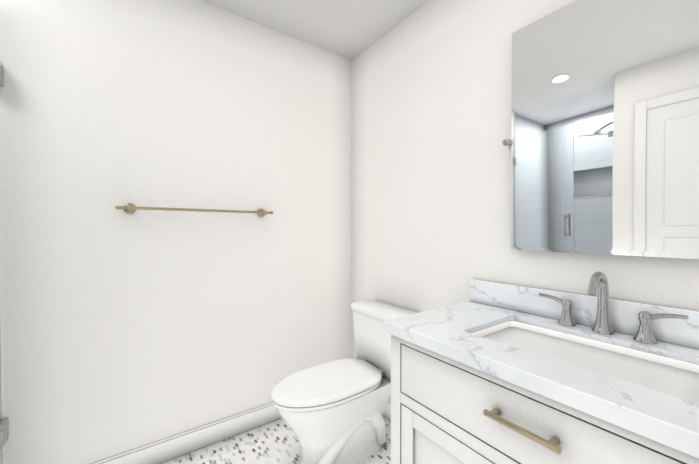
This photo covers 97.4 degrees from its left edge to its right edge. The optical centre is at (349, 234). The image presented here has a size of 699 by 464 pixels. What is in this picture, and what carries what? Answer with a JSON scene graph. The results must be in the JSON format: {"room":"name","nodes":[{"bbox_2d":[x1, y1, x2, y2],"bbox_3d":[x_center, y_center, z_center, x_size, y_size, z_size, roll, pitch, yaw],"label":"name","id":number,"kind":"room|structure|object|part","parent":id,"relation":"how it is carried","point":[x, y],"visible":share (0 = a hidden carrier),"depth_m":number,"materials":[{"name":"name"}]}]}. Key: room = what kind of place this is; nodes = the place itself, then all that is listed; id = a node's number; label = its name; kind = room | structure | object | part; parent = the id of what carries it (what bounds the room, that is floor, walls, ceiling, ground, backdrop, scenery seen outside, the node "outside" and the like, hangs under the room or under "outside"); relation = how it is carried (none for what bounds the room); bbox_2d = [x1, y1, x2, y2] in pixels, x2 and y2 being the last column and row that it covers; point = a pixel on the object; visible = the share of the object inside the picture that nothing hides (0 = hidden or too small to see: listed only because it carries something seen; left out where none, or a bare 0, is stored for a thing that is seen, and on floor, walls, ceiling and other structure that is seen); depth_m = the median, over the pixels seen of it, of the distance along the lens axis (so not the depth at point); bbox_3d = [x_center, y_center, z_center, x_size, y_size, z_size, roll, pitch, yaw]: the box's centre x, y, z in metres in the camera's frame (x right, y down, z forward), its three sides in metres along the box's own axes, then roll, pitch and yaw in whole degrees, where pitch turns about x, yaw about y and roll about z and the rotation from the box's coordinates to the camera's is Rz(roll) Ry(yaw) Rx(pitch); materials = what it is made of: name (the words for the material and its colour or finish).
{"room":"bathroom","nodes":[
{"label":"bathroom","id":0,"kind":"room"},
{"bbox_2d":[0,0,351,463],"bbox_3d":[-1.115,-0.044,1.524,2.900,2.440,0.100,-1,1,-35],"label":"wall","id":1,"kind":"structure","parent":0,"point":[122,331],"depth_m":1.56,"materials":[{"name":"paint"}]},
{"bbox_2d":[91,403,281,463],"bbox_3d":[-0.675,1.114,1.778,1.705,0.117,0.018,-1,1,-35],"label":"baseboard","id":2,"kind":"structure","parent":1,"relation":"attached to","point":[170,448],"depth_m":1.66,"materials":[{"name":"paint"}]},
{"bbox_2d":[115,203,273,216],"bbox_3d":[-0.782,-0.126,1.650,0.760,0.051,0.075,-1,1,-35],"label":"towel rail","id":3,"kind":"object","parent":1,"relation":"attached to","point":[129,208],"visible":1,"depth_m":1.57,"materials":[{"name":"gold metal"}]},
{"bbox_2d":[161,416,390,463],"bbox_3d":[-0.421,1.218,0.561,2.900,0.060,2.500,-1,1,-35],"label":"floor","id":4,"kind":"structure","parent":0,"point":[275,442],"depth_m":1.66,"materials":[{"name":"tile"}]},
{"bbox_2d":[271,300,418,463],"bbox_3d":[-0.042,0.807,1.669,0.790,0.739,0.443,-1,1,-35],"label":"toilet","id":5,"kind":"object","parent":4,"relation":"on","point":[331,412],"visible":0.96,"depth_m":1.57,"materials":[{"name":"ceramic"}]},
{"bbox_3d":[-0.106,0.778,1.615,0.625,0.048,0.362,-1,1,-35],"label":"seat","id":6,"kind":"part","parent":5,"relation":"part of","materials":[{"name":"plastic"}]},
{"bbox_3d":[0.197,0.617,1.836,0.205,0.364,0.443,-1,1,-35],"label":"tank","id":7,"kind":"part","parent":5,"relation":"part of","materials":[{"name":"ceramic"}]},
{"bbox_2d":[383,271,698,463],"bbox_3d":[0.647,0.652,0.881,0.573,1.063,1.030,-1,1,-35],"label":"bathroom vanity","id":8,"kind":"object","parent":4,"relation":"on","point":[490,372],"visible":1,"depth_m":0.88,"materials":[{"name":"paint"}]},
{"bbox_3d":[0.417,0.623,0.742,0.038,0.324,0.182,-1,1,-35],"label":"handle","id":9,"kind":"part","parent":8,"relation":"part of","materials":[{"name":"gold metal"}]},
{"bbox_2d":[471,321,698,372],"bbox_3d":[0.664,0.418,0.890,0.323,0.148,0.553,-1,1,-35],"label":"sink","id":10,"kind":"object","parent":8,"relation":"in","point":[588,351],"depth_m":0.95,"materials":[{"name":"ceramic"}]},
{"bbox_2d":[538,271,688,344],"bbox_3d":[0.798,0.221,0.983,0.143,0.203,0.381,-1,1,-35],"label":"faucet","id":11,"kind":"object","parent":8,"relation":"on","point":[601,317],"depth_m":0.99,"materials":[{"name":"silver metal"}]},
{"bbox_2d":[200,0,428,59],"bbox_3d":[-0.421,-1.282,0.529,2.900,0.060,2.500,-1,1,-35],"label":"ceiling","id":12,"kind":"structure","parent":0,"point":[350,29],"depth_m":1.80,"materials":[{"name":"paint"}]},
{"bbox_2d":[352,0,698,400],"bbox_3d":[0.722,-0.042,1.354,0.100,2.440,2.300,-1,1,-35],"label":"wall","id":13,"kind":"structure","parent":0,"point":[431,153],"depth_m":1.57,"materials":[{"name":"paint"}]},
{"bbox_2d":[383,401,390,420],"bbox_3d":[0.308,1.113,1.854,0.013,0.117,0.970,-1,1,-35],"label":"baseboard","id":14,"kind":"structure","parent":13,"relation":"attached to","point":[387,412],"depth_m":1.93,"materials":[{"name":"paint"}]},
{"bbox_2d":[502,0,698,258],"bbox_3d":[0.867,-0.375,0.999,0.064,0.885,0.732,-1,1,-35],"label":"mirror","id":15,"kind":"object","parent":13,"relation":"attached to","point":[602,144],"visible":1,"depth_m":1.00,"materials":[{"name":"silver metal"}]},
{"bbox_3d":[-1.427,1.138,0.583,0.885,0.100,1.099,-1,1,-35],"label":"sill","id":16,"kind":"structure","parent":0,"visible":0},
{"bbox_2d":[0,62,8,463],"bbox_3d":[-1.106,0.082,0.796,0.108,1.995,1.099,-1,1,-35],"label":"glass wall","id":17,"kind":"structure","parent":16,"relation":"on","point":[4,429],"depth_m":1.23,"materials":[{"name":"silver metal"}]}
]}

